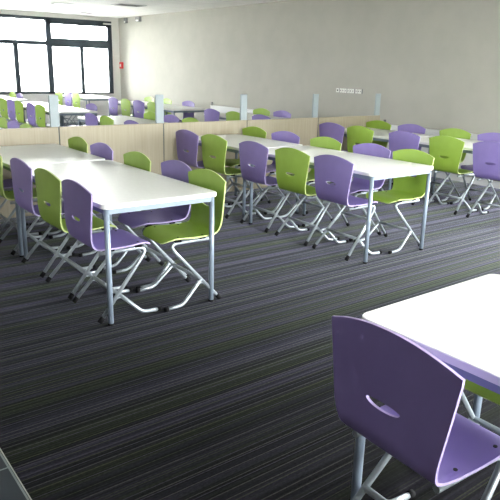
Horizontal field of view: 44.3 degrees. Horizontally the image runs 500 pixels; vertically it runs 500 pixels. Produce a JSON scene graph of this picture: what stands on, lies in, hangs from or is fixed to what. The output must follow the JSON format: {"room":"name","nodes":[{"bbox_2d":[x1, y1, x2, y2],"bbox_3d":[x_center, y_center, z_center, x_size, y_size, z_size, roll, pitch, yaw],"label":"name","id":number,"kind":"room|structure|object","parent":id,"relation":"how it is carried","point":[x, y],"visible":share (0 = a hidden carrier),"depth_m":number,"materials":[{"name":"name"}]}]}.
{"room":"cafeteria","nodes":[
{"label":"cafeteria","id":0,"kind":"room"},
{"bbox_2d":[0,451,29,499],"bbox_3d":[-5.859,0.097,4.644,4.946,0.120,18.540,-11,20,-36],"label":"floor","id":1,"kind":"structure","parent":0,"point":[11,488],"depth_m":2.26,"materials":[{"name":"carpet"}]},
{"bbox_2d":[0,9,121,114],"bbox_3d":[-8.396,-4.024,13.391,12.440,2.700,0.220,-11,20,-36],"label":"wall","id":2,"kind":"structure","parent":0,"point":[114,21],"depth_m":16.46,"materials":[{"name":"white paint"}]},
{"bbox_2d":[0,14,51,93],"bbox_3d":[-5.771,-4.807,15.130,1.675,1.855,0.090,-11,20,-36],"label":"window","id":3,"kind":"structure","parent":2,"relation":"in","point":[14,43],"depth_m":15.25,"materials":[{"name":"glass"},{"name":"dark painted metal"}]},
{"bbox_2d":[7,119,78,122],"bbox_3d":[-8.363,-2.744,13.668,11.985,0.090,0.015,-11,20,-36],"label":"baseboard","id":4,"kind":"structure","parent":2,"relation":"attached to","point":[46,121],"depth_m":16.24,"materials":[{"name":"white ceramic"}]},
{"bbox_2d":[0,93,113,119],"bbox_3d":[-5.173,-3.712,16.066,3.390,0.745,0.220,-11,20,-36],"label":"sill","id":5,"kind":"structure","parent":2,"relation":"attached to","point":[102,106],"depth_m":16.36,"materials":[{"name":"white"}]},
{"bbox_2d":[48,17,113,93],"bbox_3d":[-4.411,-5.061,16.110,1.715,1.855,0.130,-11,20,-36],"label":"window","id":6,"kind":"structure","parent":2,"relation":"in","point":[53,42],"depth_m":16.09,"materials":[{"name":"glass"},{"name":"dark painted metal"}]},
{"bbox_2d":[0,0,286,17],"bbox_3d":[-2.810,-3.194,6.040,12.440,0.150,18.540,-11,20,-36],"label":"ceiling","id":7,"kind":"structure","parent":0,"point":[104,7],"depth_m":13.16,"materials":[{"name":"paint"}]},
{"bbox_2d":[51,2,74,5],"bbox_3d":[-3.911,-5.146,12.850,0.400,0.020,0.320,-11,20,-36],"label":"recessed light","id":8,"kind":"object","parent":7,"relation":"in","point":[56,3],"visible":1,"depth_m":12.82,"materials":[{"name":"white ceramic"}]},
{"bbox_2d":[73,11,99,13],"bbox_3d":[-3.970,-5.761,14.916,0.500,0.015,0.500,-11,20,-36],"label":"ceiling vent","id":9,"kind":"object","parent":7,"relation":"in","point":[79,12],"visible":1,"depth_m":14.82,"materials":[{"name":"white metal"}]},
{"bbox_2d":[111,3,146,6],"bbox_3d":[-2.516,-5.079,12.733,0.600,0.015,0.450,-11,20,-36],"label":"ceiling vent","id":10,"kind":"object","parent":7,"relation":"in","point":[116,4],"visible":1,"depth_m":12.70,"materials":[{"name":"white metal"}]},
{"bbox_2d":[0,122,499,499],"bbox_3d":[-0.912,-0.855,8.296,7.490,0.120,18.540,-11,20,-36],"label":"floor","id":11,"kind":"structure","parent":0,"point":[232,396],"depth_m":3.32,"materials":[{"name":"carpet"}]},
{"bbox_2d":[0,117,7,128],"bbox_3d":[-3.212,-1.191,7.526,0.439,0.842,0.460,-11,20,-36],"label":"shell chair","id":12,"kind":"object","parent":11,"relation":"on","point":[3,122],"visible":0.16,"depth_m":7.52,"materials":[{"name":"green plastic"}]},
{"bbox_2d":[0,92,15,121],"bbox_3d":[-5.597,-3.176,14.034,0.439,0.842,0.460,-11,21,-36],"label":"shell chair","id":13,"kind":"object","parent":11,"relation":"on","point":[12,94],"visible":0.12,"depth_m":14.05,"materials":[{"name":"green plastic"}]},
{"bbox_2d":[0,98,25,120],"bbox_3d":[-4.558,-2.523,11.916,0.439,0.842,0.460,-11,21,-37],"label":"shell chair","id":14,"kind":"object","parent":11,"relation":"on","point":[3,102],"visible":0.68,"depth_m":11.69,"materials":[{"name":"green plastic"}]},
{"bbox_2d":[7,120,19,127],"bbox_3d":[-2.931,-1.080,7.175,0.439,0.842,0.460,-11,21,-36],"label":"shell chair","id":15,"kind":"object","parent":11,"relation":"on","point":[13,123],"visible":0.1,"depth_m":7.22,"materials":[{"name":"purple plastic"}]},
{"bbox_2d":[0,96,27,118],"bbox_3d":[-5.533,-2.978,13.558,0.785,0.740,1.600,-11,20,-36],"label":"dining table","id":16,"kind":"object","parent":11,"relation":"on","point":[4,97],"visible":0.45,"depth_m":13.15,"materials":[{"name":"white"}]},
{"bbox_2d":[8,93,22,120],"bbox_3d":[-5.298,-3.058,13.660,0.439,0.842,0.460,-10,20,-34],"label":"shell chair","id":17,"kind":"object","parent":11,"relation":"on","point":[19,95],"visible":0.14,"depth_m":13.66,"materials":[{"name":"purple plastic"}]},
{"bbox_2d":[0,448,31,499],"bbox_3d":[-3.891,-0.282,6.097,0.004,0.122,18.100,-11,20,-36],"label":"trim","id":18,"kind":"structure","parent":11,"relation":"on","point":[0,448],"depth_m":2.32,"materials":[{"name":"silver metal"}]},
{"bbox_2d":[7,99,27,123],"bbox_3d":[-4.265,-2.407,11.549,0.439,0.842,0.460,-11,21,-36],"label":"shell chair","id":19,"kind":"object","parent":11,"relation":"on","point":[10,103],"visible":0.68,"depth_m":11.34,"materials":[{"name":"purple plastic"}]},
{"bbox_2d":[0,179,40,234],"bbox_3d":[-2.188,-0.559,5.479,0.455,0.845,0.460,-10,20,-34],"label":"shell chair","id":20,"kind":"object","parent":11,"relation":"on","point":[7,183],"visible":0.37,"depth_m":5.42,"materials":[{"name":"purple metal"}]},
{"bbox_2d":[14,100,36,127],"bbox_3d":[-3.987,-2.297,11.201,0.439,0.842,0.460,-11,21,-36],"label":"shell chair","id":21,"kind":"object","parent":11,"relation":"on","point":[19,108],"visible":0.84,"depth_m":10.99,"materials":[{"name":"green plastic"}]},
{"bbox_2d":[20,123,32,127],"bbox_3d":[-2.653,-0.970,6.827,0.439,0.842,0.460,-11,21,-36],"label":"shell chair","id":22,"kind":"object","parent":11,"relation":"on","point":[26,125],"visible":0.04,"depth_m":6.87,"materials":[{"name":"green plastic"}]},
{"bbox_2d":[0,155,59,255],"bbox_3d":[-1.873,-0.434,5.085,0.455,0.845,0.460,-10,20,-35],"label":"shell chair","id":23,"kind":"object","parent":11,"relation":"on","point":[9,195],"visible":0.53,"depth_m":5.00,"materials":[{"name":"green plastic"}]},
{"bbox_2d":[3,102,61,126],"bbox_3d":[-4.227,-2.461,11.924,0.785,0.740,1.190,-11,20,-36],"label":"dining table","id":24,"kind":"object","parent":11,"relation":"on","point":[24,103],"visible":0.12,"depth_m":11.73,"materials":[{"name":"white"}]},
{"bbox_2d":[26,102,49,126],"bbox_3d":[-3.603,-2.145,10.720,0.439,0.842,0.460,-11,20,-35],"label":"shell chair","id":25,"kind":"object","parent":11,"relation":"on","point":[30,107],"visible":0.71,"depth_m":10.51,"materials":[{"name":"purple plastic"}]},
{"bbox_2d":[35,104,45,126],"bbox_3d":[-3.327,-2.036,10.375,0.439,0.842,0.460,-11,21,-37],"label":"shell chair","id":26,"kind":"object","parent":11,"relation":"on","point":[39,109],"visible":0.61,"depth_m":10.15,"materials":[{"name":"green plastic"}]},
{"bbox_2d":[0,144,104,256],"bbox_3d":[-1.877,-0.490,5.461,0.785,0.740,1.190,-11,20,-36],"label":"dining table","id":27,"kind":"object","parent":11,"relation":"on","point":[38,154],"visible":0.48,"depth_m":5.20,"materials":[{"name":"white laminate"}]},
{"bbox_2d":[10,158,95,277],"bbox_3d":[-1.476,-0.277,4.589,0.455,0.845,0.460,-11,21,-36],"label":"shell chair","id":28,"kind":"object","parent":11,"relation":"on","point":[21,172],"visible":0.8,"depth_m":4.44,"materials":[{"name":"purple plastic"}]},
{"bbox_2d":[30,137,87,235],"bbox_3d":[-1.777,-0.614,5.703,0.455,0.845,0.460,-11,20,-36],"label":"shell chair","id":29,"kind":"object","parent":11,"relation":"on","point":[77,143],"visible":0.19,"depth_m":5.73,"materials":[{"name":"green plastic"}]},
{"bbox_2d":[23,105,97,126],"bbox_3d":[-3.363,-2.119,10.843,0.785,0.740,1.600,-11,20,-36],"label":"dining table","id":30,"kind":"object","parent":11,"relation":"on","point":[63,110],"visible":0.26,"depth_m":10.36,"materials":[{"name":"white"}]},
{"bbox_2d":[55,91,74,124],"bbox_3d":[-4.626,-3.597,15.544,0.439,0.842,0.460,-11,21,-37],"label":"shell chair","id":31,"kind":"object","parent":11,"relation":"on","point":[60,94],"visible":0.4,"depth_m":15.33,"materials":[{"name":"green plastic"}]},
{"bbox_2d":[64,92,85,125],"bbox_3d":[-4.260,-3.453,15.086,0.439,0.842,0.460,-11,21,-36],"label":"shell chair","id":32,"kind":"object","parent":11,"relation":"on","point":[68,96],"visible":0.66,"depth_m":14.92,"materials":[{"name":"purple plastic"}]},
{"bbox_2d":[72,93,85,124],"bbox_3d":[-3.958,-3.333,14.709,0.439,0.842,0.460,-11,21,-37],"label":"shell chair","id":33,"kind":"object","parent":11,"relation":"on","point":[75,96],"visible":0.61,"depth_m":14.50,"materials":[{"name":"green plastic"}]},
{"bbox_2d":[34,168,126,299],"bbox_3d":[-1.156,-0.150,4.188,0.455,0.845,0.460,-11,21,-36],"label":"shell chair","id":34,"kind":"object","parent":11,"relation":"on","point":[48,186],"visible":0.79,"depth_m":4.05,"materials":[{"name":"green plastic"}]},
{"bbox_2d":[49,142,112,249],"bbox_3d":[-1.462,-0.489,5.308,0.455,0.845,0.460,-11,20,-36],"label":"shell chair","id":35,"kind":"object","parent":11,"relation":"on","point":[103,150],"visible":0.16,"depth_m":5.34,"materials":[{"name":"purple plastic"}]},
{"bbox_2d":[69,103,96,125],"bbox_3d":[-2.930,-2.121,10.696,0.439,0.842,0.460,-11,21,-37],"label":"shell chair","id":36,"kind":"object","parent":11,"relation":"on","point":[90,106],"visible":0.12,"depth_m":10.75,"materials":[{"name":"purple plastic"}]},
{"bbox_2d":[63,95,109,116],"bbox_3d":[-3.994,-3.416,15.176,0.785,0.740,1.600,-11,20,-36],"label":"dining table","id":37,"kind":"object","parent":11,"relation":"on","point":[86,98],"visible":0.35,"depth_m":14.54,"materials":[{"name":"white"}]},
{"bbox_2d":[85,113,97,125],"bbox_3d":[-2.068,-1.538,8.800,0.439,0.842,0.460,-10,20,-35],"label":"shell chair","id":38,"kind":"object","parent":11,"relation":"on","point":[91,119],"visible":0.24,"depth_m":8.56,"materials":[{"name":"purple plastic"}]},
{"bbox_2d":[100,115,113,124],"bbox_3d":[-1.765,-1.418,8.421,0.439,0.842,0.460,-10,20,-35],"label":"shell chair","id":39,"kind":"object","parent":11,"relation":"on","point":[104,120],"visible":0.17,"depth_m":8.17,"materials":[{"name":"green plastic"}]},
{"bbox_2d":[61,179,161,323],"bbox_3d":[-0.863,-0.034,3.821,0.455,0.845,0.460,-11,20,-35],"label":"shell chair","id":40,"kind":"object","parent":11,"relation":"on","point":[77,200],"visible":0.95,"depth_m":3.71,"materials":[{"name":"purple plastic"}]},
{"bbox_2d":[79,151,150,269],"bbox_3d":[-1.063,-0.332,4.809,0.455,0.845,0.460,-11,20,-36],"label":"shell chair","id":41,"kind":"object","parent":11,"relation":"on","point":[136,159],"visible":0.2,"depth_m":4.82,"materials":[{"name":"green plastic"}]},
{"bbox_2d":[19,160,215,325],"bbox_3d":[-1.002,-0.144,4.365,0.785,0.740,1.600,-11,20,-36],"label":"dining table","id":42,"kind":"object","parent":11,"relation":"on","point":[115,187],"visible":0.71,"depth_m":3.96,"materials":[{"name":"white laminate"}]},
{"bbox_2d":[108,97,132,116],"bbox_3d":[-2.744,-2.853,13.189,0.439,0.842,0.460,-11,20,-36],"label":"shell chair","id":43,"kind":"object","parent":11,"relation":"on","point":[113,102],"visible":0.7,"depth_m":12.98,"materials":[{"name":"purple plastic"}]},
{"bbox_2d":[78,116,166,125],"bbox_3d":[-1.800,-1.501,8.886,0.785,0.740,1.600,-11,20,-36],"label":"dining table","id":44,"kind":"object","parent":11,"relation":"on","point":[118,120],"visible":0.22,"depth_m":8.93,"materials":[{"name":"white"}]},
{"bbox_2d":[121,99,130,115],"bbox_3d":[-2.391,-2.713,12.747,0.439,0.842,0.460,-10,20,-35],"label":"shell chair","id":45,"kind":"object","parent":11,"relation":"on","point":[125,103],"visible":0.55,"depth_m":12.53,"materials":[{"name":"green plastic"}]},
{"bbox_2d":[124,120,138,123],"bbox_3d":[-1.314,-1.240,7.856,0.439,0.842,0.460,-11,21,-36],"label":"shell chair","id":46,"kind":"object","parent":11,"relation":"on","point":[126,121],"visible":0.02,"depth_m":7.62,"materials":[{"name":"purple plastic"}]},
{"bbox_2d":[108,101,164,116],"bbox_3d":[-2.446,-2.804,13.239,0.785,0.740,1.190,-11,20,-36],"label":"dining table","id":47,"kind":"object","parent":11,"relation":"on","point":[119,102],"visible":0.18,"depth_m":12.95,"materials":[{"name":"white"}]},
{"bbox_2d":[133,100,144,118],"bbox_3d":[-2.051,-2.579,12.321,0.439,0.842,0.460,-12,21,-37],"label":"shell chair","id":48,"kind":"object","parent":11,"relation":"on","point":[138,105],"visible":0.56,"depth_m":12.10,"materials":[{"name":"purple plastic"}]},
{"bbox_2d":[130,97,154,115],"bbox_3d":[-2.393,-2.956,13.568,0.439,0.842,0.460,-11,20,-36],"label":"shell chair","id":49,"kind":"object","parent":11,"relation":"on","point":[148,99],"visible":0.11,"depth_m":13.62,"materials":[{"name":"green plastic"}]},
{"bbox_2d":[144,112,154,119],"bbox_3d":[-1.629,-1.606,9.068,0.439,0.842,0.460,-11,20,-36],"label":"shell chair","id":50,"kind":"object","parent":11,"relation":"on","point":[148,115],"visible":0.09,"depth_m":9.13,"materials":[{"name":"green plastic"}]},
{"bbox_2d":[147,102,154,111],"bbox_3d":[-1.695,-2.438,11.876,0.439,0.842,0.460,-11,20,-35],"label":"shell chair","id":51,"kind":"object","parent":11,"relation":"on","point":[150,105],"visible":0.16,"depth_m":11.69,"materials":[{"name":"green plastic"}]},
{"bbox_2d":[112,160,191,288],"bbox_3d":[-0.707,-0.207,4.418,0.455,0.845,0.460,-10,20,-35],"label":"shell chair","id":52,"kind":"object","parent":11,"relation":"on","point":[175,169],"visible":0.57,"depth_m":4.43,"materials":[{"name":"purple plastic"}]},
{"bbox_2d":[163,98,171,114],"bbox_3d":[-1.941,-2.777,13.002,0.439,0.842,0.460,-10,20,-35],"label":"shell chair","id":53,"kind":"object","parent":11,"relation":"on","point":[166,100],"visible":0.18,"depth_m":13.01,"materials":[{"name":"green plastic"}]},
{"bbox_2d":[164,115,179,122],"bbox_3d":[-1.282,-1.469,8.634,0.439,0.842,0.460,-11,21,-37],"label":"shell chair","id":54,"kind":"object","parent":11,"relation":"on","point":[167,118],"visible":0.11,"depth_m":8.66,"materials":[{"name":"purple plastic"}]},
{"bbox_2d":[144,104,205,114],"bbox_3d":[-1.582,-2.462,12.158,0.785,0.740,1.600,-11,20,-36],"label":"dining table","id":55,"kind":"object","parent":11,"relation":"on","point":[171,108],"visible":0.34,"depth_m":11.56,"materials":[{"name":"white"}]},
{"bbox_2d":[135,169,225,311],"bbox_3d":[-0.464,-0.095,4.060,0.455,0.845,0.460,-10,20,-35],"label":"shell chair","id":56,"kind":"object","parent":11,"relation":"on","point":[197,227],"visible":0.74,"depth_m":4.05,"materials":[{"name":"green plastic"}]},
{"bbox_2d":[179,101,194,121],"bbox_3d":[-1.403,-2.564,12.329,0.439,0.842,0.460,-11,21,-37],"label":"shell chair","id":57,"kind":"object","parent":11,"relation":"on","point":[185,103],"visible":0.3,"depth_m":12.38,"materials":[{"name":"purple plastic"}]},
{"bbox_2d":[0,93,380,218],"bbox_3d":[-0.963,-1.135,6.918,7.164,1.195,0.075,-11,20,-36],"label":"wall","id":58,"kind":"structure","parent":11,"relation":"on","point":[157,140],"depth_m":6.81,"materials":[{"name":"brown wood"}]},
{"bbox_2d":[182,117,198,121],"bbox_3d":[-0.964,-1.343,8.236,0.439,0.842,0.460,-10,20,-35],"label":"shell chair","id":59,"kind":"object","parent":11,"relation":"on","point":[189,119],"visible":0.04,"depth_m":8.28,"materials":[{"name":"green plastic"}]},
{"bbox_2d":[176,129,229,204],"bbox_3d":[-0.529,-0.926,6.868,0.455,0.845,0.460,-11,21,-36],"label":"shell chair","id":60,"kind":"object","parent":11,"relation":"on","point":[188,140],"visible":0.73,"depth_m":6.66,"materials":[{"name":"purple plastic"}]},
{"bbox_2d":[204,109,219,120],"bbox_3d":[-0.484,-1.959,10.360,0.439,0.842,0.460,-11,20,-36],"label":"shell chair","id":61,"kind":"object","parent":11,"relation":"on","point":[209,114],"visible":0.2,"depth_m":10.12,"materials":[{"name":"purple plastic"}]},
{"bbox_2d":[201,134,257,218],"bbox_3d":[-0.215,-0.802,6.474,0.455,0.845,0.460,-11,21,-36],"label":"shell chair","id":62,"kind":"object","parent":11,"relation":"on","point":[214,145],"visible":0.89,"depth_m":6.31,"materials":[{"name":"green plastic"}]},
{"bbox_2d":[226,111,239,120],"bbox_3d":[-0.097,-1.806,9.876,0.439,0.842,0.460,-11,21,-36],"label":"shell chair","id":63,"kind":"object","parent":11,"relation":"on","point":[232,115],"visible":0.13,"depth_m":9.66,"materials":[{"name":"green plastic"}]},
{"bbox_2d":[184,134,302,221],"bbox_3d":[-0.111,-0.833,6.772,0.785,0.740,1.190,-11,20,-36],"label":"dining table","id":64,"kind":"object","parent":11,"relation":"on","point":[233,140],"visible":0.47,"depth_m":6.58,"materials":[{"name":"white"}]},
{"bbox_2d":[204,112,286,120],"bbox_3d":[-0.019,-1.843,10.201,0.785,0.740,1.600,-11,20,-36],"label":"dining table","id":65,"kind":"object","parent":11,"relation":"on","point":[222,115],"visible":0.06,"depth_m":10.05,"materials":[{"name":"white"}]},
{"bbox_2d":[225,126,266,204],"bbox_3d":[-0.124,-1.000,7.153,0.455,0.845,0.460,-11,20,-36],"label":"shell chair","id":66,"kind":"object","parent":11,"relation":"on","point":[249,131],"visible":0.3,"depth_m":7.16,"materials":[{"name":"green plastic"}]},
{"bbox_2d":[253,108,269,115],"bbox_3d":[0.033,-1.996,10.531,0.439,0.842,0.460,-11,21,-37],"label":"shell chair","id":67,"kind":"object","parent":11,"relation":"on","point":[262,111],"visible":0.15,"depth_m":10.55,"materials":[{"name":"green plastic"}]},
{"bbox_2d":[252,114,270,119],"bbox_3d":[0.317,-1.642,9.358,0.439,0.842,0.460,-11,20,-35],"label":"shell chair","id":68,"kind":"object","parent":11,"relation":"on","point":[258,116],"visible":0.1,"depth_m":9.14,"materials":[{"name":"purple plastic"}]},
{"bbox_2d":[239,141,299,232],"bbox_3d":[0.189,-0.642,5.969,0.455,0.845,0.460,-10,20,-35],"label":"shell chair","id":69,"kind":"object","parent":11,"relation":"on","point":[251,152],"visible":0.92,"depth_m":5.82,"materials":[{"name":"purple plastic"}]},
{"bbox_2d":[241,131,299,214],"bbox_3d":[0.220,-0.865,6.724,0.455,0.845,0.460,-12,21,-37],"label":"shell chair","id":70,"kind":"object","parent":11,"relation":"on","point":[286,136],"visible":0.35,"depth_m":6.75,"materials":[{"name":"purple plastic"}]},
{"bbox_2d":[273,110,290,117],"bbox_3d":[0.363,-1.865,10.118,0.439,0.842,0.460,-11,20,-35],"label":"shell chair","id":71,"kind":"object","parent":11,"relation":"on","point":[281,113],"visible":0.09,"depth_m":10.14,"materials":[{"name":"purple plastic"}]},
{"bbox_2d":[274,147,339,245],"bbox_3d":[0.520,-0.511,5.554,0.455,0.845,0.460,-11,20,-36],"label":"shell chair","id":72,"kind":"object","parent":11,"relation":"on","point":[291,160],"visible":0.88,"depth_m":5.40,"materials":[{"name":"green plastic"}]},
{"bbox_2d":[276,137,341,226],"bbox_3d":[0.596,-0.716,6.252,0.455,0.845,0.460,-10,20,-35],"label":"shell chair","id":73,"kind":"object","parent":11,"relation":"on","point":[323,142],"visible":0.27,"depth_m":6.28,"materials":[{"name":"green plastic"}]},
{"bbox_2d":[319,122,347,151],"bbox_3d":[1.221,-1.293,8.260,0.455,0.845,0.460,-11,21,-37],"label":"shell chair","id":74,"kind":"object","parent":11,"relation":"on","point":[335,131],"visible":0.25,"depth_m":8.01,"materials":[{"name":"purple plastic"}]},
{"bbox_2d":[249,146,432,263],"bbox_3d":[0.765,-0.486,5.676,0.785,0.740,1.600,-11,20,-36],"label":"dining table","id":75,"kind":"object","parent":11,"relation":"on","point":[367,167],"visible":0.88,"depth_m":5.24,"materials":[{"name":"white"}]},
{"bbox_2d":[312,154,381,260],"bbox_3d":[0.829,-0.389,5.168,0.455,0.845,0.460,-10,20,-35],"label":"shell chair","id":76,"kind":"object","parent":11,"relation":"on","point":[332,168],"visible":0.98,"depth_m":5.02,"materials":[{"name":"purple plastic"}]},
{"bbox_2d":[318,143,390,241],"bbox_3d":[0.976,-0.565,5.777,0.455,0.845,0.460,-11,21,-37],"label":"shell chair","id":77,"kind":"object","parent":11,"relation":"on","point":[357,185],"visible":0.35,"depth_m":5.80,"materials":[{"name":"purple plastic"}]},
{"bbox_2d":[347,126,384,190],"bbox_3d":[1.529,-1.171,7.875,0.455,0.845,0.460,-10,20,-35],"label":"shell chair","id":78,"kind":"object","parent":11,"relation":"on","point":[355,134],"visible":0.39,"depth_m":7.68,"materials":[{"name":"green plastic"}]},
{"bbox_2d":[366,120,390,181],"bbox_3d":[1.615,-1.365,8.536,0.455,0.845,0.460,-10,20,-35],"label":"shell chair","id":79,"kind":"object","parent":11,"relation":"on","point":[377,124],"visible":0.18,"depth_m":8.56,"materials":[{"name":"green plastic"}]},
{"bbox_2d":[344,127,433,189],"bbox_3d":[1.663,-1.178,8.096,0.785,0.740,1.190,-11,20,-36],"label":"dining table","id":80,"kind":"object","parent":11,"relation":"on","point":[382,135],"visible":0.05,"depth_m":7.71,"materials":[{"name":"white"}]},
{"bbox_2d":[354,149,434,253],"bbox_3d":[1.265,-0.451,5.415,0.455,0.845,0.460,-10,20,-35],"label":"shell chair","id":81,"kind":"object","parent":11,"relation":"on","point":[409,188],"visible":0.73,"depth_m":5.43,"materials":[{"name":"green plastic"}]},
{"bbox_2d":[392,124,425,184],"bbox_3d":[1.962,-1.228,8.103,0.455,0.845,0.460,-11,20,-35],"label":"shell chair","id":82,"kind":"object","parent":11,"relation":"on","point":[413,128],"visible":0.13,"depth_m":8.11,"materials":[{"name":"purple plastic"}]},
{"bbox_2d":[389,131,435,204],"bbox_3d":[1.946,-1.006,7.353,0.455,0.845,0.460,-11,20,-35],"label":"shell chair","id":83,"kind":"object","parent":11,"relation":"on","point":[398,140],"visible":0.32,"depth_m":7.14,"materials":[{"name":"purple plastic"}]},
{"bbox_2d":[332,316,499,499],"bbox_3d":[0.536,0.583,1.854,0.455,0.845,0.460,-10,20,-34],"label":"shell chair","id":84,"kind":"object","parent":11,"relation":"on","point":[418,424],"visible":1,"depth_m":1.67,"materials":[{"name":"purple plastic"}]},
{"bbox_2d":[350,274,499,499],"bbox_3d":[1.132,0.696,1.711,0.785,0.740,1.600,-11,20,-36],"label":"dining table","id":85,"kind":"object","parent":11,"relation":"on","point":[458,324],"visible":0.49,"depth_m":1.95,"materials":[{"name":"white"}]},
{"bbox_2d":[399,136,481,194],"bbox_3d":[2.539,-0.832,7.000,0.785,0.740,1.600,-11,20,-36],"label":"dining table","id":86,"kind":"object","parent":11,"relation":"on","point":[424,141],"visible":0.2,"depth_m":7.06,"materials":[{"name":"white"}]},
{"bbox_2d":[430,128,470,201],"bbox_3d":[2.366,-1.067,7.596,0.455,0.845,0.460,-10,20,-35],"label":"shell chair","id":87,"kind":"object","parent":11,"relation":"on","point":[452,132],"visible":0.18,"depth_m":7.59,"materials":[{"name":"green plastic"}]},
{"bbox_2d":[428,136,478,214],"bbox_3d":[2.299,-0.867,6.911,0.455,0.845,0.460,-10,20,-34],"label":"shell chair","id":88,"kind":"object","parent":11,"relation":"on","point":[451,147],"visible":0.95,"depth_m":6.76,"materials":[{"name":"green plastic"}]},
{"bbox_2d":[450,132,499,210],"bbox_3d":[2.705,-0.934,7.173,0.455,0.845,0.460,-11,21,-37],"label":"shell chair","id":89,"kind":"object","parent":11,"relation":"on","point":[492,136],"visible":0.3,"depth_m":7.24,"materials":[{"name":"purple plastic"}]},
{"bbox_2d":[460,378,499,434],"bbox_3d":[0.978,0.483,2.231,0.455,0.845,0.460,-11,20,-36],"label":"shell chair","id":90,"kind":"object","parent":11,"relation":"on","point":[483,392],"visible":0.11,"depth_m":2.18,"materials":[{"name":"green plastic"}]},
{"bbox_2d":[466,141,499,217],"bbox_3d":[2.632,-0.735,6.494,0.455,0.845,0.460,-12,21,-37],"label":"shell chair","id":91,"kind":"object","parent":11,"relation":"on","point":[484,151],"visible":1,"depth_m":6.36,"materials":[{"name":"purple plastic"}]},
{"bbox_2d":[118,0,499,181],"bbox_3d":[2.079,-2.737,9.947,0.220,2.700,18.320,-11,20,-36],"label":"wall","id":92,"kind":"structure","parent":0,"point":[433,64],"depth_m":10.53,"materials":[{"name":"white paint"}]},
{"bbox_2d":[119,62,123,68],"bbox_3d":[-3.491,-5.009,16.657,0.066,0.170,0.140,-11,20,-36],"label":"fire alarm","id":93,"kind":"object","parent":92,"relation":"attached to","point":[121,66],"visible":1,"depth_m":16.62,"materials":[{"name":"red plastic"}]},
{"bbox_2d":[135,16,140,21],"bbox_3d":[-2.831,-5.840,15.537,0.075,0.120,0.220,-11,20,-36],"label":"wall sensor","id":94,"kind":"object","parent":92,"relation":"attached to","point":[137,19],"visible":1,"depth_m":15.48,"materials":[{"name":"grey plastic"}]},
{"bbox_2d":[210,102,252,120],"bbox_3d":[-0.354,-2.745,12.958,0.105,0.650,1.601,-11,20,-36],"label":"radiator","id":95,"kind":"object","parent":92,"relation":"attached to","point":[222,109],"visible":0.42,"depth_m":13.06,"materials":[{"name":"white metal"}]},
{"bbox_2d":[210,105,252,110],"bbox_3d":[-0.355,-2.979,12.882,0.085,0.019,1.600,-11,20,-36],"label":"grille","id":96,"kind":"object","parent":95,"relation":"attached to","point":[215,107],"depth_m":13.04,"materials":[{"name":"white metal"}]},
{"bbox_2d":[336,88,362,93],"bbox_3d":[1.666,-2.674,10.316,0.024,0.072,0.590,-11,20,-36],"label":"strip","id":97,"kind":"object","parent":92,"relation":"attached to","point":[341,90],"visible":1,"depth_m":10.30,"materials":[{"name":"grey plastic"}]},
{"bbox_2d":[383,120,478,175],"bbox_3d":[2.949,-1.439,8.825,0.105,0.650,2.701,-11,20,-36],"label":"radiator","id":98,"kind":"object","parent":92,"relation":"attached to","point":[468,160],"visible":0.17,"depth_m":8.96,"materials":[{"name":"white metal"}]},
{"bbox_2d":[390,124,478,135],"bbox_3d":[2.948,-1.672,8.749,0.085,0.019,2.700,-11,20,-36],"label":"grille","id":99,"kind":"object","parent":98,"relation":"attached to","point":[395,127],"depth_m":9.05,"materials":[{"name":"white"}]},
{"bbox_2d":[431,170,499,188],"bbox_3d":[0.311,-2.117,12.303,0.015,0.090,12.900,-11,20,-36],"label":"baseboard","id":100,"kind":"structure","parent":92,"relation":"attached to","point":[495,184],"depth_m":8.78,"materials":[{"name":"white ceramic"}]},
{"label":"outside","id":101,"kind":"structure","parent":0,"visible":0},
{"bbox_2d":[0,75,107,91],"bbox_3d":[-1.183,-3.479,17.733,140.000,0.150,150.000,-11,20,-36],"label":"ground","id":102,"kind":"structure","parent":101,"point":[7,82],"depth_m":52.87,"materials":[{"name":"white"}]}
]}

